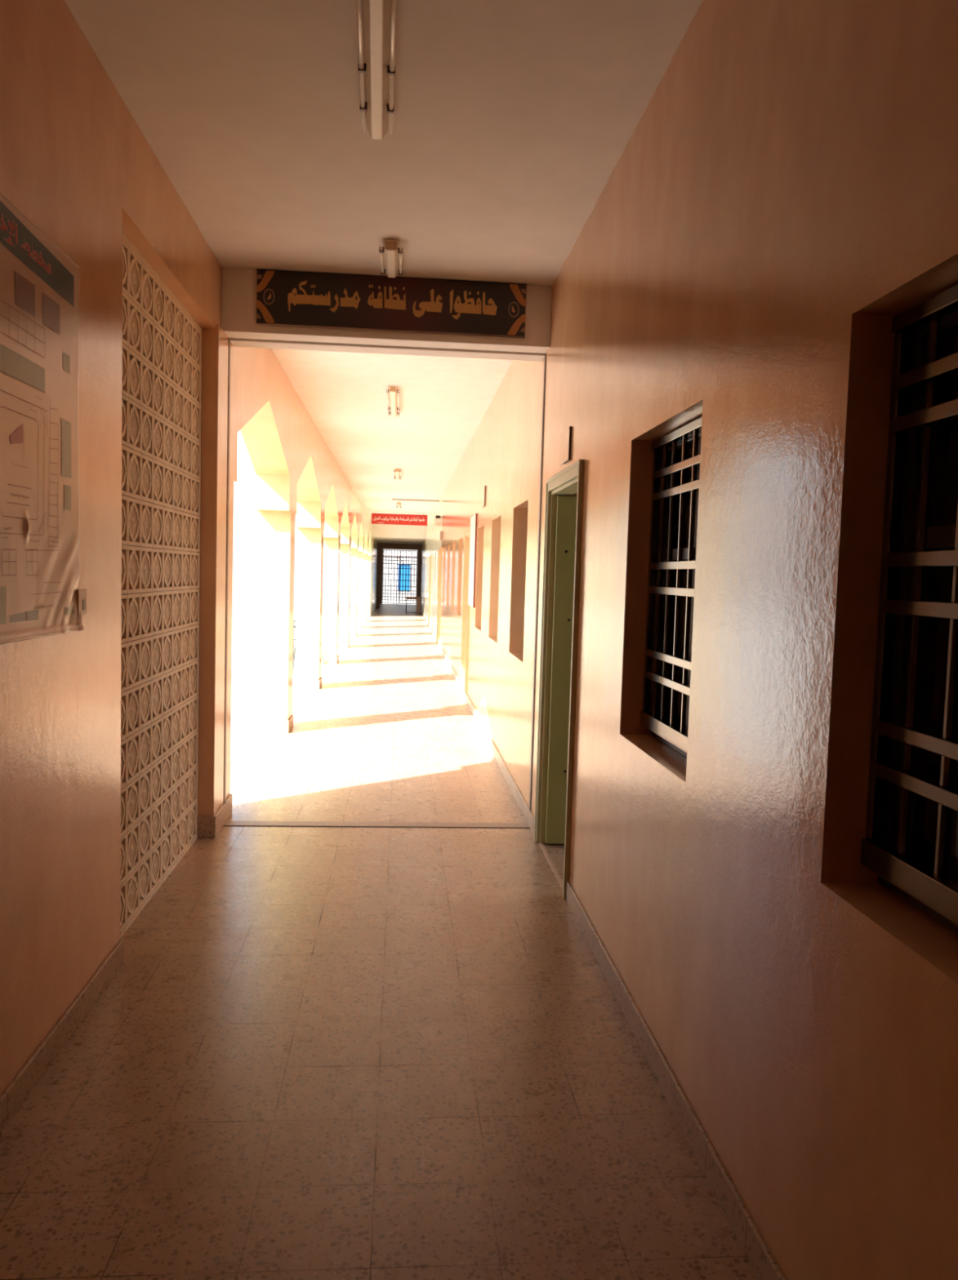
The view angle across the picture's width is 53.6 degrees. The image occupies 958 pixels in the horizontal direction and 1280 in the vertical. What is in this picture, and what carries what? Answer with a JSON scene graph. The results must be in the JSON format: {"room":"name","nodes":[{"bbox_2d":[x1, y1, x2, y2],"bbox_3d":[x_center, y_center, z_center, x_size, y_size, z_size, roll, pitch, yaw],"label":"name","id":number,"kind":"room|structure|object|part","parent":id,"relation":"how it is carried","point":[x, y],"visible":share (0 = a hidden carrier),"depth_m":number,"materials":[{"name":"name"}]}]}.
{"room":"school corridor","nodes":[
{"label":"school corridor","id":0,"kind":"room"},
{"bbox_2d":[0,0,377,1096],"bbox_3d":[-3.018,-1.828,21.249,0.440,3.750,53.000,1,4,-5],"label":"wall","id":1,"kind":"structure","parent":0,"point":[75,161],"depth_m":3.43,"materials":[{"name":"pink paint"}]},
{"bbox_2d":[0,192,84,644],"bbox_3d":[-1.295,-0.604,2.744,0.025,1.203,0.872,1,4,-5],"label":"poster","id":2,"kind":"object","parent":1,"relation":"attached to","point":[40,537],"visible":1,"depth_m":2.81,"materials":[{"name":"paper"}]},
{"bbox_3d":[-1.303,-0.095,2.597,0.001,0.104,0.041,1,4,-5],"label":"grey panel","id":3,"kind":"part","parent":2,"relation":"part of","materials":[{"name":"grey paper"}]},
{"bbox_2d":[11,493,29,498],"bbox_3d":[-1.306,-0.410,2.699,0.001,0.010,0.127,1,4,-5],"label":"print","id":4,"kind":"object","parent":2,"relation":"attached to","point":[14,495],"depth_m":2.70},
{"bbox_3d":[-1.296,-0.770,2.700,0.001,0.074,0.323,1,4,-5],"label":"grey panel","id":5,"kind":"part","parent":2,"relation":"part of","materials":[{"name":"grey paper"}]},
{"bbox_2d":[14,271,35,316],"bbox_3d":[-1.292,-0.985,2.701,0.001,0.095,0.148,1,4,-5],"label":"print","id":6,"kind":"object","parent":2,"relation":"on","point":[24,284],"depth_m":2.70},
{"bbox_2d":[35,604,53,608],"bbox_3d":[-1.327,-0.102,2.894,0.001,0.011,0.146,1,4,-4],"label":"print","id":7,"kind":"object","parent":2,"relation":"attached to","point":[37,606],"depth_m":2.90},
{"bbox_2d":[43,292,59,334],"bbox_3d":[-1.309,-0.999,2.905,0.001,0.094,0.140,1,4,-5],"label":"print","id":8,"kind":"object","parent":2,"relation":"on","point":[51,302],"depth_m":2.90},
{"bbox_3d":[-1.330,-0.615,3.054,0.002,0.186,0.093,1,4,-5],"label":"grey panel","id":9,"kind":"part","parent":2,"relation":"part of","materials":[{"name":"grey paper"}]},
{"bbox_3d":[-1.324,-0.889,3.044,0.001,0.056,0.060,1,4,-5],"label":"grey panel","id":10,"kind":"part","parent":2,"relation":"part of","materials":[{"name":"grey paper"}]},
{"bbox_3d":[-1.335,-0.461,3.076,0.001,0.081,0.063,1,4,-5],"label":"grey panel","id":11,"kind":"part","parent":2,"relation":"part of","materials":[{"name":"grey paper"}]},
{"bbox_3d":[-1.343,-0.097,3.110,0.005,0.028,0.098,1,4,-8],"label":"grey panel","id":12,"kind":"part","parent":2,"relation":"part of","materials":[{"name":"grey paper"}]},
{"bbox_2d":[0,939,123,1134],"bbox_3d":[-1.077,1.564,-0.573,0.013,0.097,8.815,1,4,-5],"label":"baseboard","id":13,"kind":"structure","parent":1,"relation":"attached to","point":[15,1094],"depth_m":3.07,"materials":[{"name":"tile"}]},
{"bbox_2d":[75,589,86,615],"bbox_3d":[-1.354,-0.129,3.227,0.014,0.086,0.085,1,4,-5],"label":"wall socket","id":14,"kind":"object","parent":1,"relation":"attached to","point":[81,594],"visible":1,"depth_m":3.22,"materials":[{"name":"plastic"}]},
{"bbox_2d":[120,231,201,937],"bbox_3d":[-1.615,-0.241,4.601,0.136,2.954,1.812,1,4,-5],"label":"screen","id":15,"kind":"object","parent":1,"relation":"in","point":[162,347],"visible":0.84,"depth_m":4.57,"materials":[{"name":"beige concrete"}]},
{"bbox_2d":[210,324,228,816],"bbox_3d":[-1.551,-0.328,5.669,0.018,2.985,0.309,1,4,-5],"label":"pillar","id":16,"kind":"structure","parent":1,"relation":"attached to","point":[221,362],"depth_m":5.61,"materials":[{"name":"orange paint"}]},
{"bbox_2d":[196,613,370,838],"bbox_3d":[-2.898,0.085,19.875,0.341,0.130,28.748,1,4,-5],"label":"baseboard","id":17,"kind":"structure","parent":1,"relation":"attached to","point":[207,827],"depth_m":9.24,"materials":[{"name":"stone"}]},
{"bbox_2d":[221,267,551,353],"bbox_3d":[-0.544,-1.982,5.721,1.956,0.365,0.165,1,4,-5],"label":"beam","id":18,"kind":"structure","parent":1,"relation":"attached to","point":[238,286],"depth_m":5.67,"materials":[{"name":"beige paint"}]},
{"bbox_2d":[229,337,545,361],"bbox_3d":[-0.552,-1.990,5.906,1.941,0.375,0.165,1,4,-5],"label":"trim","id":19,"kind":"structure","parent":1,"relation":"attached to","point":[236,342],"depth_m":5.89,"materials":[{"name":"beige paint"}]},
{"bbox_2d":[255,269,526,337],"bbox_3d":[-0.512,-1.996,5.628,1.595,0.314,0.020,1,4,-5],"label":"banner","id":20,"kind":"object","parent":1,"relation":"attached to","point":[293,298],"visible":1,"depth_m":5.62,"materials":[{"name":"black metal"}]},
{"bbox_2d":[372,524,426,538],"bbox_3d":[-3.013,-3.988,34.700,2.341,0.490,0.250,1,4,-5],"label":"beam","id":21,"kind":"structure","parent":1,"relation":"attached to","point":[385,531],"depth_m":34.59,"materials":[{"name":"beige paint"}]},
{"bbox_2d":[382,549,417,604],"bbox_3d":[-3.986,-3.174,47.729,1.710,2.700,0.040,1,4,-5],"label":"metal gate","id":22,"kind":"object","parent":1,"relation":"attached to","point":[385,557],"visible":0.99,"depth_m":47.72,"materials":[{"name":"metal"}]},
{"bbox_2d":[0,603,756,1279],"bbox_3d":[-0.337,0.206,21.613,5.860,0.200,53.400,1,4,-5],"label":"floor","id":23,"kind":"structure","parent":0,"point":[311,1053],"depth_m":3.08,"materials":[{"name":"tile"}]},
{"bbox_2d":[404,596,422,613],"bbox_3d":[-2.575,-1.361,37.186,0.680,0.655,0.450,1,4,-5],"label":"school desk","id":24,"kind":"object","parent":23,"relation":"on","point":[418,599],"visible":1,"depth_m":37.01,"materials":[{"name":"brown wood"}]},
{"bbox_2d":[64,0,702,522],"bbox_3d":[-0.301,-3.386,21.360,6.000,0.300,53.400,1,4,-5],"label":"ceiling","id":25,"kind":"structure","parent":0,"point":[512,119],"depth_m":3.88,"materials":[{"name":"beige paint"}]},
{"bbox_2d":[355,0,396,139],"bbox_3d":[-0.321,-1.940,2.972,0.126,0.058,1.504,1,4,-6],"label":"light","id":26,"kind":"object","parent":25,"relation":"attached to","point":[379,16],"visible":1,"depth_m":3.18,"materials":[{"name":"metal"}]},
{"bbox_2d":[378,239,402,277],"bbox_3d":[-0.483,-2.100,5.225,0.126,0.058,0.474,1,4,-5],"label":"light","id":27,"kind":"object","parent":25,"relation":"attached to","point":[392,261],"visible":1,"depth_m":5.15,"materials":[{"name":"metal"}]},
{"bbox_2d":[386,385,399,417],"bbox_3d":[-0.871,-2.417,9.662,0.126,0.058,1.504,1,4,-5],"label":"light","id":28,"kind":"object","parent":25,"relation":"attached to","point":[393,393],"visible":1,"depth_m":9.45,"materials":[{"name":"metal"}]},
{"bbox_2d":[393,468,400,479],"bbox_3d":[-1.438,-2.920,16.722,0.126,0.058,1.504,1,4,-5],"label":"light","id":29,"kind":"object","parent":25,"relation":"attached to","point":[397,474],"visible":1,"depth_m":16.47,"materials":[{"name":"metal"}]},
{"bbox_2d":[395,502,400,508],"bbox_3d":[-2.062,-3.466,24.377,0.126,0.058,1.504,1,4,-5],"label":"light","id":30,"kind":"object","parent":25,"relation":"attached to","point":[397,504],"visible":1,"depth_m":24.12,"materials":[{"name":"metal"}]},
{"bbox_2d":[371,511,426,525],"bbox_3d":[-2.324,-3.552,27.718,1.630,0.360,0.026,1,4,-5],"label":"banner","id":31,"kind":"object","parent":25,"relation":"hanging from","point":[376,518],"visible":1,"depth_m":27.71,"materials":[{"name":"paint"}]},
{"bbox_2d":[391,498,439,502],"bbox_3d":[-1.511,-3.342,22.652,1.126,0.035,0.040,1,4,-5],"label":"conduit","id":32,"kind":"object","parent":25,"relation":"attached to","point":[392,499],"visible":1,"depth_m":22.64,"materials":[{"name":"beige plastic"}]},
{"bbox_2d":[373,537,425,544],"bbox_3d":[-3.552,-4.253,41.225,2.341,0.090,12.850,1,4,-5],"label":"ceiling","id":33,"kind":"structure","parent":0,"point":[379,540],"depth_m":37.75,"materials":[{"name":"beige paint"}]},
{"bbox_2d":[420,0,957,1279],"bbox_3d":[-0.767,-1.575,21.451,0.240,3.350,53.000,1,4,-5],"label":"wall","id":34,"kind":"structure","parent":0,"point":[785,189],"depth_m":2.28,"materials":[{"name":"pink paint"}]},
{"bbox_2d":[223,337,546,828],"bbox_3d":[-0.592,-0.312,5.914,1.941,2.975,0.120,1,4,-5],"label":"trim","id":35,"kind":"structure","parent":34,"relation":"attached to","point":[232,823],"depth_m":5.98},
{"bbox_2d":[376,542,421,608],"bbox_3d":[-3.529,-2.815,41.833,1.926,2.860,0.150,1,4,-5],"label":"trim","id":36,"kind":"structure","parent":34,"relation":"attached to","point":[380,545],"depth_m":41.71,"materials":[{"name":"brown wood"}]},
{"bbox_2d":[427,553,431,628],"bbox_3d":[-1.383,-1.463,28.073,0.169,2.180,0.960,1,4,-5],"label":"door","id":37,"kind":"structure","parent":34,"relation":"in","point":[430,554],"depth_m":27.76,"materials":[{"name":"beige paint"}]},
{"bbox_2d":[435,546,441,646],"bbox_3d":[-0.829,-0.981,21.312,0.169,2.180,0.960,1,4,-5],"label":"door","id":38,"kind":"structure","parent":34,"relation":"in","point":[440,548],"depth_m":21.67,"materials":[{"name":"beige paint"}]},
{"bbox_2d":[439,531,442,540],"bbox_3d":[-0.831,-2.276,20.672,0.050,0.190,0.160,1,4,-5],"label":"junction box","id":39,"kind":"object","parent":34,"relation":"attached to","point":[440,532],"visible":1,"depth_m":20.60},
{"bbox_2d":[459,528,470,699],"bbox_3d":[-0.108,-0.354,12.514,0.169,2.180,0.960,1,4,-5],"label":"door","id":40,"kind":"structure","parent":34,"relation":"in","point":[464,623],"depth_m":12.90,"materials":[{"name":"pink paint"}]},
{"bbox_2d":[467,513,476,608],"bbox_3d":[-0.081,-0.960,11.535,0.016,1.105,0.855,1,4,-5],"label":"notice board","id":41,"kind":"object","parent":34,"relation":"attached to","point":[473,519],"visible":1,"depth_m":11.42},
{"bbox_2d":[481,485,485,507],"bbox_3d":[0.049,-1.535,10.178,0.012,0.214,0.354,1,4,-5],"label":"plate","id":42,"kind":"object","parent":34,"relation":"attached to","point":[483,489],"visible":1,"depth_m":10.10,"materials":[{"name":"pink paint"}]},
{"bbox_2d":[533,459,583,899],"bbox_3d":[0.865,0.183,5.204,0.914,2.170,1.050,1,4,-5],"label":"door","id":43,"kind":"structure","parent":34,"relation":"in","point":[563,517],"depth_m":5.58,"materials":[{"name":"green paint"}]},
{"bbox_2d":[559,426,571,466],"bbox_3d":[0.462,-1.037,5.092,0.012,0.174,0.304,1,4,-5],"label":"plate","id":44,"kind":"object","parent":34,"relation":"attached to","point":[565,437],"visible":1,"depth_m":5.05,"materials":[{"name":"pink paint"}]},
{"bbox_2d":[421,609,785,1279],"bbox_3d":[-0.940,0.043,21.552,0.013,0.097,53.000,1,4,-5],"label":"baseboard","id":45,"kind":"structure","parent":34,"relation":"attached to","point":[762,1262],"depth_m":2.87,"materials":[{"name":"tile"}]},
{"bbox_2d":[640,416,702,757],"bbox_3d":[0.726,-0.165,3.249,0.092,1.131,0.861,1,4,-5],"label":"window","id":46,"kind":"structure","parent":34,"relation":"in","point":[667,721],"depth_m":3.42,"materials":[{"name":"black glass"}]},
{"bbox_3d":[0.746,-0.164,3.251,0.005,1.045,0.776,1,4,-5],"label":"pane","id":47,"kind":"part","parent":46,"relation":"part of","materials":[{"name":"clear glass"}]},
{"bbox_2d":[859,284,957,933],"bbox_3d":[0.872,-0.038,1.467,0.092,1.131,0.871,1,4,-5],"label":"window","id":48,"kind":"structure","parent":34,"relation":"in","point":[910,841],"depth_m":1.80,"materials":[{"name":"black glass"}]},
{"bbox_3d":[0.892,-0.037,1.469,0.005,1.045,0.785,1,4,-5],"label":"pane","id":49,"kind":"part","parent":48,"relation":"part of","materials":[{"name":"clear glass"}]},
{"label":"outside","id":50,"kind":"structure","parent":0,"visible":0},
{"bbox_2d":[231,596,296,748],"bbox_3d":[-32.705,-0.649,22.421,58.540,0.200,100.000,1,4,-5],"label":"ground","id":51,"kind":"structure","parent":50,"point":[243,608],"depth_m":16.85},
{"bbox_2d":[293,620,295,667],"bbox_3d":[-3.036,0.119,15.864,0.179,0.907,0.044,1,4,-5],"label":"stand","id":52,"kind":"object","parent":51,"relation":"on","point":[294,626],"visible":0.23,"depth_m":15.85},
{"bbox_2d":[232,459,417,599],"bbox_3d":[-21.240,-6.944,57.903,57.000,8.150,4.427,1,4,-5],"label":"building","id":53,"kind":"structure","parent":51,"relation":"on","point":[245,513],"depth_m":56.84,"materials":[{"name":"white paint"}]},
{"bbox_3d":[-4.569,-3.804,57.643,0.720,1.600,0.096,1,4,-5],"label":"shutter frame","id":54,"kind":"part","parent":53,"relation":"part of","materials":[{"name":"blue paint"}]},
{"bbox_2d":[399,565,409,590],"bbox_3d":[-4.522,-3.764,57.664,0.620,1.520,0.065,1,4,-5],"label":"window shutter","id":55,"kind":"object","parent":53,"relation":"hanging from","point":[401,584],"depth_m":57.64,"materials":[{"name":"blue paint"}]},
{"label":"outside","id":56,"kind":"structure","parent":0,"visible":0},
{"bbox_2d":[382,599,416,604],"bbox_3d":[14.128,-2.113,62.969,41.460,0.290,26.800,1,4,-5],"label":"ground","id":57,"kind":"structure","parent":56,"point":[392,600],"depth_m":53.72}
]}

